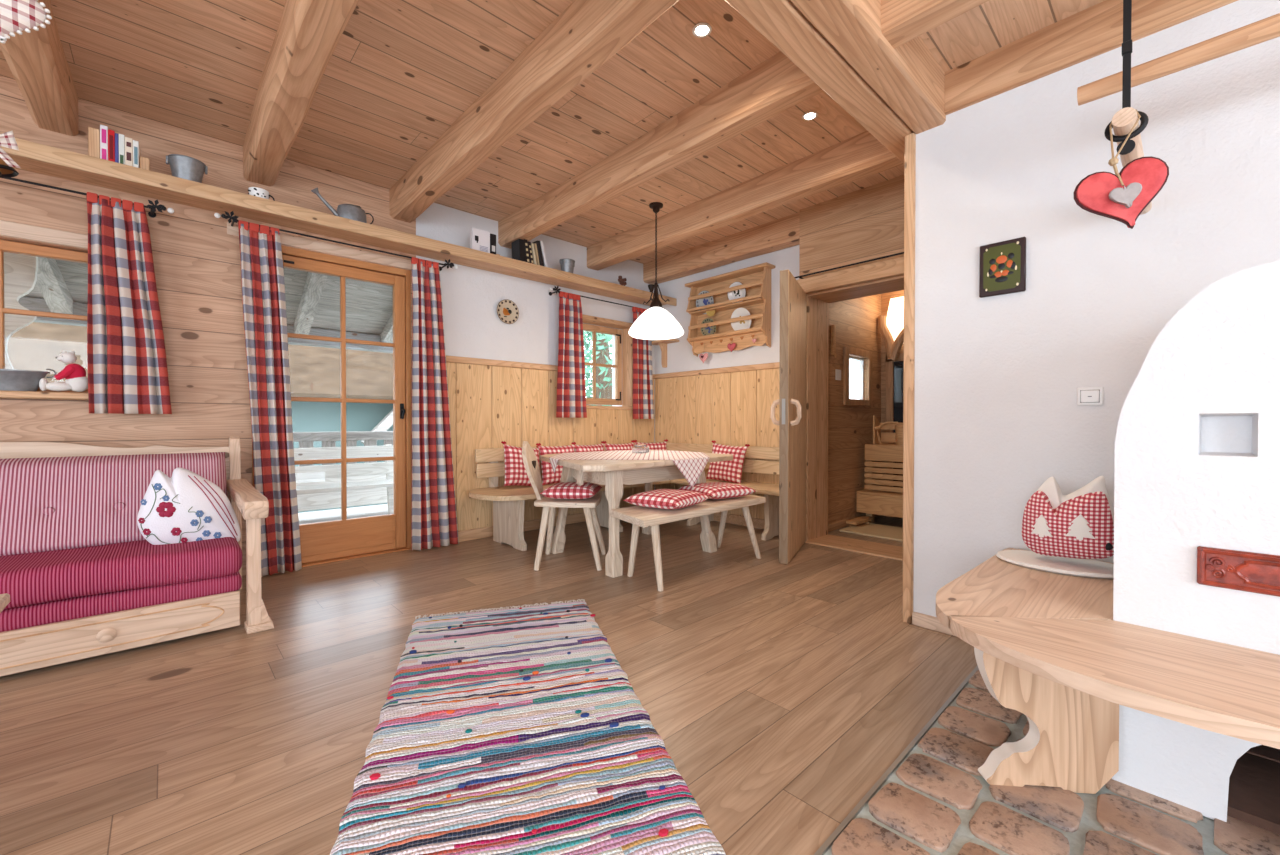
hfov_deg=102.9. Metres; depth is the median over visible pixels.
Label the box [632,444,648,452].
glass dish
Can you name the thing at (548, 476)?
cushion
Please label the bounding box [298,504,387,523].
floor
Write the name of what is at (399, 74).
ceiling
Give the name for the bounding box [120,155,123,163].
print
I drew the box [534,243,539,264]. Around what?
book
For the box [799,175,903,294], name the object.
wall
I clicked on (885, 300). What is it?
wall
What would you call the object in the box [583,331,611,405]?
tree
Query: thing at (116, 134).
book
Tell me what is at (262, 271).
curtain
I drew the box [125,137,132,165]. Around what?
book
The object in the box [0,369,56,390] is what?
tub
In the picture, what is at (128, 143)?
print
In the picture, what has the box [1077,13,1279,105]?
wooden beam
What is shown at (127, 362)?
curtain
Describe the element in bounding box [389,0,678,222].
beam
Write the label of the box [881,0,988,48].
beam
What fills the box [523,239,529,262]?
book
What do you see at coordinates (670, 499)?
bench cushion
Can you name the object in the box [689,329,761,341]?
shelf
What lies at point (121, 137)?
book
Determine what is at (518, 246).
book
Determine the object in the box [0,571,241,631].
cushion
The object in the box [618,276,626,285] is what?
ornament
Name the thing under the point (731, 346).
heart
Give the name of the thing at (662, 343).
corner shelf
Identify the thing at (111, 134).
book
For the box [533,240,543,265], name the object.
book
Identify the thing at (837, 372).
light switch
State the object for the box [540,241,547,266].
book
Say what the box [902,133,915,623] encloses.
trim
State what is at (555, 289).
curtain rod
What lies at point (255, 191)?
cow figurine
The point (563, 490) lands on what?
seat pad
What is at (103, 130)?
print
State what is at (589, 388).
tree
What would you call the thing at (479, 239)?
book
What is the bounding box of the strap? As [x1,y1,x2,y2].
[1104,0,1148,154]
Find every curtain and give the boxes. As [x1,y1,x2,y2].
[86,192,171,413]
[238,220,301,576]
[411,257,458,550]
[556,291,586,417]
[632,307,653,418]
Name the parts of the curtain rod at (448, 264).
rod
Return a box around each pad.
[540,482,602,498]
[996,550,1113,578]
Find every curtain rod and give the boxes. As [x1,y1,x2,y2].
[0,177,173,217]
[214,211,457,270]
[549,286,633,306]
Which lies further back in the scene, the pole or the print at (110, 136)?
the print at (110, 136)
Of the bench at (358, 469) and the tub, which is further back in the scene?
the bench at (358, 469)
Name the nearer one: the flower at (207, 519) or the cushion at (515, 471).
the flower at (207, 519)
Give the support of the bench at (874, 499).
on the floor at (779, 694)
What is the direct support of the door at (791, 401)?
in the wall at (867, 223)
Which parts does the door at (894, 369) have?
pane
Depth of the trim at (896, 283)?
4.05 m
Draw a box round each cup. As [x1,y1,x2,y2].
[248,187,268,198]
[706,307,714,316]
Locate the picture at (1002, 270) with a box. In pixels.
[979,237,1025,297]
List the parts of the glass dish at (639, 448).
dish, lid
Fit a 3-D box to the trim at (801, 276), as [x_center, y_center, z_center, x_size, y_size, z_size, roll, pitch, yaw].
[1.719,-1.242,3.832,0.103,0.036,1.378,-1,1,-43]
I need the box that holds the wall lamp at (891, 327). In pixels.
[878,296,903,359]
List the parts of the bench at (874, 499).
leg, seat, seat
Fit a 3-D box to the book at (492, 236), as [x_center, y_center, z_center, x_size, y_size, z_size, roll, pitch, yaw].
[-1.241,-1.489,4.220,0.050,0.190,0.124,-1,1,-43]
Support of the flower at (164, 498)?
on the embroidered pillow at (186, 506)
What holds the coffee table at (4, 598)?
on the floor at (779, 694)
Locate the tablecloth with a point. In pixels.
(691, 465)
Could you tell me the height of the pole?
0.050 m
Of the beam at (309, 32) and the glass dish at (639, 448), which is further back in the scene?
the glass dish at (639, 448)
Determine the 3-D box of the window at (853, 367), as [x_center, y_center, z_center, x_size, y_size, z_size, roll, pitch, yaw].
[2.151,-0.499,5.115,0.610,0.560,0.105,-1,1,-43]
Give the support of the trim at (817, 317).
attached to the wall at (867, 223)
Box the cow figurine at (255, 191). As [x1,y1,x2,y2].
[248,187,274,200]
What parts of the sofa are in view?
knob, panel, post, armrest, post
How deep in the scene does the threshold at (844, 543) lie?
4.07 m
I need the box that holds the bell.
[0,130,20,177]
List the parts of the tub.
handle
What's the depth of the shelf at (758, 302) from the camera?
4.99 m
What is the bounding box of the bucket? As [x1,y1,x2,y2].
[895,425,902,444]
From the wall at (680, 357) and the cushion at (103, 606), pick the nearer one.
the cushion at (103, 606)
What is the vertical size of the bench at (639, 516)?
0.466 m
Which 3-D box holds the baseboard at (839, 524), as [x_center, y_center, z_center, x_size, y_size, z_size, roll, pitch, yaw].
[1.867,0.919,4.806,0.695,0.070,0.030,-1,1,-43]
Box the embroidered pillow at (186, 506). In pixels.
[137,468,240,544]
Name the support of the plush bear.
on the window at (10, 229)
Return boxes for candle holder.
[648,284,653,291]
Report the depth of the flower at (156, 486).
2.42 m
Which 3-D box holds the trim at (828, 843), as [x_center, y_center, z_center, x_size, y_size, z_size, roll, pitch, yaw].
[0.932,0.987,1.664,1.820,0.014,0.012,-1,1,-43]
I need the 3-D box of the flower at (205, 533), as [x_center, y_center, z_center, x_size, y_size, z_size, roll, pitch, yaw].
[-2.152,0.526,2.532,0.033,0.035,0.011,-1,1,-43]
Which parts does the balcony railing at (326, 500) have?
rail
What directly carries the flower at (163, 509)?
on the embroidered pillow at (186, 506)
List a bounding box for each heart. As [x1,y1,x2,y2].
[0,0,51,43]
[699,345,708,363]
[727,340,735,351]
[1074,109,1168,228]
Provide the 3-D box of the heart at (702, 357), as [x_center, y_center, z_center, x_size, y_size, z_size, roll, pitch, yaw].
[0.649,-0.755,5.206,0.044,0.220,0.126,-1,1,-43]
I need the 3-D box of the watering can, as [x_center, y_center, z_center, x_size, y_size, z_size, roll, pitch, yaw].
[-2.016,-1.482,3.466,0.380,0.191,0.132,-1,1,-43]
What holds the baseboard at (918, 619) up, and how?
attached to the wall at (997, 414)
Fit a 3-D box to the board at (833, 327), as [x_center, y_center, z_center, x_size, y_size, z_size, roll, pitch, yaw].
[1.788,-0.795,4.706,0.045,0.300,0.045,-1,1,-43]
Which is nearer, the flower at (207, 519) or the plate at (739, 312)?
the flower at (207, 519)
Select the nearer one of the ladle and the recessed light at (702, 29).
the recessed light at (702, 29)
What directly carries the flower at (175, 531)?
on the embroidered pillow at (186, 506)
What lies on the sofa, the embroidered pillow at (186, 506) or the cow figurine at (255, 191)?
the embroidered pillow at (186, 506)
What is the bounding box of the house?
[7,322,588,512]
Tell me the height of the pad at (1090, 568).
0.022 m
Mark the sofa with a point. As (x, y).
(80, 576)
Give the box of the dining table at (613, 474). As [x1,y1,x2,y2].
[540,453,732,577]
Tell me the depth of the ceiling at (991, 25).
2.12 m
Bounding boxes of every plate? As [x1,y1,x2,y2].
[696,291,713,313]
[701,318,715,335]
[728,282,745,303]
[731,308,750,330]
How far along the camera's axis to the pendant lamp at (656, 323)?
4.10 m
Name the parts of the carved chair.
backrest, leg, leg, seat, leg, leg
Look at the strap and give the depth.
1.41 m
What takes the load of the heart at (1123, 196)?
hanging from the pole
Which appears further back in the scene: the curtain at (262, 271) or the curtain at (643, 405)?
the curtain at (643, 405)
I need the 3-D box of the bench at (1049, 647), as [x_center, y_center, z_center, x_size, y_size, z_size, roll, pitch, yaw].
[1.779,0.763,1.156,1.268,0.451,1.853,-1,1,-43]
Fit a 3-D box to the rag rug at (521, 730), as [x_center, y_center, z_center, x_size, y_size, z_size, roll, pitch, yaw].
[-0.391,0.973,1.612,0.890,0.022,2.402,0,1,-17]
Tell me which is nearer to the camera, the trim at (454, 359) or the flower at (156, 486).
the flower at (156, 486)
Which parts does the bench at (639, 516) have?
leg, leg, seat, leg, leg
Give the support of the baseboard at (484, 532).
attached to the wall at (197, 264)
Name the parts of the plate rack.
panel, rail, rail, rail, rail, cornice, panel, panel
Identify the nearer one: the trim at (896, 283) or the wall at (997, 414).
the wall at (997, 414)
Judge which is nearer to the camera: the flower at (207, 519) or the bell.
the bell
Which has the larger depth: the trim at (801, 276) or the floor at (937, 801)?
the trim at (801, 276)
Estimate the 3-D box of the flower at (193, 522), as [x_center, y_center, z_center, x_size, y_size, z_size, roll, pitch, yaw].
[-2.174,0.465,2.489,0.033,0.035,0.007,-1,1,-43]
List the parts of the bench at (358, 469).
seat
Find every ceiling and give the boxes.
[0,0,904,263]
[920,0,1104,71]
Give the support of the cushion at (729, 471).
on the bench at (508, 501)
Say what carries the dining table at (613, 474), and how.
on the floor at (779, 694)
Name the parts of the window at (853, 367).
pane, sash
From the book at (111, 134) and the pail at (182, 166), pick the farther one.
the pail at (182, 166)
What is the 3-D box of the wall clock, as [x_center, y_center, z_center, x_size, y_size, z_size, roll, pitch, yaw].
[-1.191,-1.039,4.585,0.219,0.218,0.029,-1,1,-43]
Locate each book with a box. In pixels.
[100,125,107,159]
[108,129,114,161]
[115,133,118,162]
[119,134,124,163]
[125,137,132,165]
[133,140,139,167]
[470,228,489,252]
[490,233,495,254]
[511,239,525,261]
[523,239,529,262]
[528,241,533,263]
[531,243,536,264]
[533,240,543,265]
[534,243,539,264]
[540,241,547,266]
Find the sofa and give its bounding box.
[0,437,273,676]
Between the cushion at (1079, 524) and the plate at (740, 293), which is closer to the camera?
the cushion at (1079, 524)
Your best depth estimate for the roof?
5.11 m
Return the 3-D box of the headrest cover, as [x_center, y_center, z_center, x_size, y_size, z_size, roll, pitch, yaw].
[2.506,0.024,4.989,0.170,0.284,0.380,-1,1,-43]
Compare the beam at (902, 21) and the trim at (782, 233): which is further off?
the trim at (782, 233)
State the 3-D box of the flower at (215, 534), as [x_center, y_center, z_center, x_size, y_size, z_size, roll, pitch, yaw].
[-2.124,0.542,2.565,0.034,0.036,0.012,-1,1,-43]
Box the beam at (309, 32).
[243,0,358,186]
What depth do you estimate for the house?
11.26 m
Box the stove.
[1112,261,1279,834]
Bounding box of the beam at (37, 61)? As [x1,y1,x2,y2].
[0,0,78,135]
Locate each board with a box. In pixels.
[4,252,37,368]
[831,325,836,356]
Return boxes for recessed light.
[692,22,711,37]
[802,111,817,120]
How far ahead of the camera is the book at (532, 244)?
4.44 m
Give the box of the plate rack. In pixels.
[685,262,774,356]
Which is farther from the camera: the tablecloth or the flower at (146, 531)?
the tablecloth
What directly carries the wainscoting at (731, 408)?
attached to the wall at (680, 357)
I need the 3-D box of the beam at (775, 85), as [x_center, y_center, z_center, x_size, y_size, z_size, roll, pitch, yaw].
[-0.132,-1.714,3.443,0.161,0.219,3.140,-1,1,-43]
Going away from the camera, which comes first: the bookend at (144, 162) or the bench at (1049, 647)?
the bench at (1049, 647)
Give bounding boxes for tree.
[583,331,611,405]
[584,331,611,397]
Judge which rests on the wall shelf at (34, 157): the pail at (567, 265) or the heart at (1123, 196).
the pail at (567, 265)
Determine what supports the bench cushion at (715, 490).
on the bench at (639, 516)
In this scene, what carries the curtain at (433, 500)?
hanging from the curtain rod at (448, 264)
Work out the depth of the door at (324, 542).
3.81 m
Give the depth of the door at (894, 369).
5.36 m
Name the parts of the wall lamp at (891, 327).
lamp shade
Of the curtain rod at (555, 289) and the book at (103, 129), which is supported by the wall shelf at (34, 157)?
the book at (103, 129)
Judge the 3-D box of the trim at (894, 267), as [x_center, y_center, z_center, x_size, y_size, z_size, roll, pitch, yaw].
[1.766,-1.164,3.799,0.060,0.125,1.305,-1,1,-43]
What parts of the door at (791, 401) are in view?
handle, lock plate, handle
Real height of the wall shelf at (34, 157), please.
0.083 m
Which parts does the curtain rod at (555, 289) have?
rod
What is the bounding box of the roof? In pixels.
[18,257,392,352]
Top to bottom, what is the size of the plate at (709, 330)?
0.201 m
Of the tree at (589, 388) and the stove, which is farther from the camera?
the tree at (589, 388)
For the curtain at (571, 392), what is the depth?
4.91 m
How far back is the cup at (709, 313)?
5.15 m
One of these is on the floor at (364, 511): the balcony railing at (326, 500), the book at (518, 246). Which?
the balcony railing at (326, 500)
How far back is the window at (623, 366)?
5.63 m
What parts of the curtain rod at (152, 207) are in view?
rod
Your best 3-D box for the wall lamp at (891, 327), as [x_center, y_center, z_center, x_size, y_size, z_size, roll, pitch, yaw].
[2.692,-1.023,5.247,0.113,0.656,0.463,-1,1,-43]
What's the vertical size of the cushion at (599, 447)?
0.378 m
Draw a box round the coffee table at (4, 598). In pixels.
[0,593,9,612]
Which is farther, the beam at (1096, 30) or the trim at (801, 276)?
the trim at (801, 276)
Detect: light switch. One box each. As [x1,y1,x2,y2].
[835,369,840,379]
[1077,387,1103,405]
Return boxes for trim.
[446,355,654,378]
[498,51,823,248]
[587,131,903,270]
[643,212,799,284]
[655,362,779,378]
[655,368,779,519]
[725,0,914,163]
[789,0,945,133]
[794,252,903,278]
[797,256,903,293]
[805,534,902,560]
[806,295,828,540]
[808,276,903,302]
[814,665,978,854]
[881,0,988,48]
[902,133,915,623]
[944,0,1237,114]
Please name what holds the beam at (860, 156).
attached to the wall at (197, 264)
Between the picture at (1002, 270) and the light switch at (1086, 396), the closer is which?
the light switch at (1086, 396)
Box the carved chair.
[522,441,605,570]
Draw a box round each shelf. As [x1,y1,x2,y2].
[0,138,676,305]
[652,339,678,367]
[689,298,763,315]
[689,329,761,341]
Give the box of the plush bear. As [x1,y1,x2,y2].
[39,350,87,391]
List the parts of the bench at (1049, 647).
seat, scrolled leg, seat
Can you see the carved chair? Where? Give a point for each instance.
(549, 505)
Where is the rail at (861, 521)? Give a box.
[846,516,872,526]
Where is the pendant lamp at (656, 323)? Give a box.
[628,202,683,339]
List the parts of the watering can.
spout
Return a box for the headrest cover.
[873,416,902,443]
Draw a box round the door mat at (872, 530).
[839,523,902,541]
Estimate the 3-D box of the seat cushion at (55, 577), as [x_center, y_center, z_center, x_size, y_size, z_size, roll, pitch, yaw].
[-3.004,0.640,1.963,2.275,0.160,0.760,-1,1,-43]
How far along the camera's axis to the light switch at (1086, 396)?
2.04 m
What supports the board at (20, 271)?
on the floor at (364, 511)
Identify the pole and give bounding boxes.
[1112,107,1151,214]
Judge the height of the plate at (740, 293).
0.211 m
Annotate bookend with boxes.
[88,127,99,157]
[139,156,149,169]
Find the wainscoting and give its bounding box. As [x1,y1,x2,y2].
[446,362,653,530]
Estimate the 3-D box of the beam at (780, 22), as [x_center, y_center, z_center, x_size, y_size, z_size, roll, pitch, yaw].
[-0.715,-1.627,0.692,7.920,0.400,0.140,-1,1,-43]
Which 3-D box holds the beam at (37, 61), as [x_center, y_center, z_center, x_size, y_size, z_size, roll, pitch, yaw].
[-2.093,-1.697,1.614,0.168,0.217,3.140,-1,1,-43]
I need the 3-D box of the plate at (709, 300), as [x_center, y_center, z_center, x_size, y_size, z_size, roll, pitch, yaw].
[0.665,-1.282,5.229,0.234,0.231,0.054,1,1,44]
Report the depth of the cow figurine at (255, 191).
3.11 m
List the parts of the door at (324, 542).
panel, handle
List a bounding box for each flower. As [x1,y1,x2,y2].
[143,528,150,534]
[153,483,161,489]
[156,502,175,516]
[162,496,169,500]
[171,527,181,535]
[190,519,198,525]
[195,510,203,516]
[202,530,210,536]
[204,516,211,522]
[213,532,221,537]
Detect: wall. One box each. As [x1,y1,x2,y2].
[0,76,654,575]
[654,245,798,489]
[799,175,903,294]
[828,294,881,523]
[881,290,903,517]
[913,0,1279,616]
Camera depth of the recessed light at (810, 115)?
2.97 m
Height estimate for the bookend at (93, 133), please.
0.185 m
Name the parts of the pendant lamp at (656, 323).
lamp shade, chain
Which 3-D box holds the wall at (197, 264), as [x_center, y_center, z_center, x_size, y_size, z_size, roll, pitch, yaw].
[-2.849,-0.427,3.301,8.340,2.790,0.340,-1,1,-43]
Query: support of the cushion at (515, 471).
on the bench at (508, 501)
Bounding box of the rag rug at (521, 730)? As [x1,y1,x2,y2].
[330,599,725,854]
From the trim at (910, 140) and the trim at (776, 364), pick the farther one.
the trim at (776, 364)
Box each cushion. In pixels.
[0,452,226,555]
[0,537,241,609]
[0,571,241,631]
[501,441,538,485]
[536,442,576,484]
[573,441,604,451]
[603,440,634,450]
[623,489,710,509]
[634,439,667,449]
[676,482,756,498]
[706,440,749,483]
[1022,476,1113,558]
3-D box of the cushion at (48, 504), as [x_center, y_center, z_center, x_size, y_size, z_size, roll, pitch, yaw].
[-3.131,0.365,2.082,2.255,0.430,0.279,-1,1,-43]
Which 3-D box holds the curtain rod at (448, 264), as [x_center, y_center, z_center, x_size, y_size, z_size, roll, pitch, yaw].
[-2.079,-1.307,3.672,1.525,0.082,0.154,-1,1,-43]
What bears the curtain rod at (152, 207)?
attached to the wall at (197, 264)
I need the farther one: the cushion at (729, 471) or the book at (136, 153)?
the cushion at (729, 471)
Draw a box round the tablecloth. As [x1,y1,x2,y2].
[549,450,709,487]
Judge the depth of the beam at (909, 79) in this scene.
2.04 m
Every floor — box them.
[0,515,976,854]
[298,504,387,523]
[824,670,1279,854]
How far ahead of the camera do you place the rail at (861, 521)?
4.89 m
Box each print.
[102,129,105,159]
[109,135,112,158]
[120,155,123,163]
[126,141,130,160]
[134,146,137,164]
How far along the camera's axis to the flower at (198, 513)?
2.50 m
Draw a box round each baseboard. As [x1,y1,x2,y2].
[458,505,764,541]
[828,517,855,531]
[912,612,954,635]
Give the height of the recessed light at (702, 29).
0.008 m
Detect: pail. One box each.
[166,154,207,182]
[559,258,574,272]
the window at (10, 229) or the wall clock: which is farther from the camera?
the wall clock
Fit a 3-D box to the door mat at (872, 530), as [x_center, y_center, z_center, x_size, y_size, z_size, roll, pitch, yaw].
[2.419,0.949,4.432,0.530,0.018,1.170,-1,1,-43]
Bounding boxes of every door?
[227,222,411,566]
[770,269,806,563]
[885,353,903,516]
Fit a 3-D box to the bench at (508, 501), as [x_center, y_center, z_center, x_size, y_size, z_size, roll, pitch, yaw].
[-0.029,0.570,4.361,2.321,0.776,1.890,-1,1,-43]
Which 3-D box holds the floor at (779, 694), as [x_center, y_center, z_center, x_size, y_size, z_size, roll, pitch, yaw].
[0.793,1.012,1.358,11.000,0.050,7.890,-1,1,-43]
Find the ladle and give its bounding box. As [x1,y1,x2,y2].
[874,422,897,443]
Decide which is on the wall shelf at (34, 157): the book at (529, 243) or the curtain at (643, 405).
the book at (529, 243)
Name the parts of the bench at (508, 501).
post, panel leg, seat, panel leg, panel leg, seat, panel leg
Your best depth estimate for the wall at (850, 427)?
4.99 m
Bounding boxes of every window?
[0,220,88,399]
[582,314,632,409]
[843,346,872,405]
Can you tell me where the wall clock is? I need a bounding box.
[497,299,518,323]
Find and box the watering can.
[311,187,373,223]
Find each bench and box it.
[294,444,393,513]
[469,442,778,550]
[610,494,765,591]
[856,443,902,522]
[936,548,1279,793]
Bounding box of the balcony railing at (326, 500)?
[293,431,392,511]

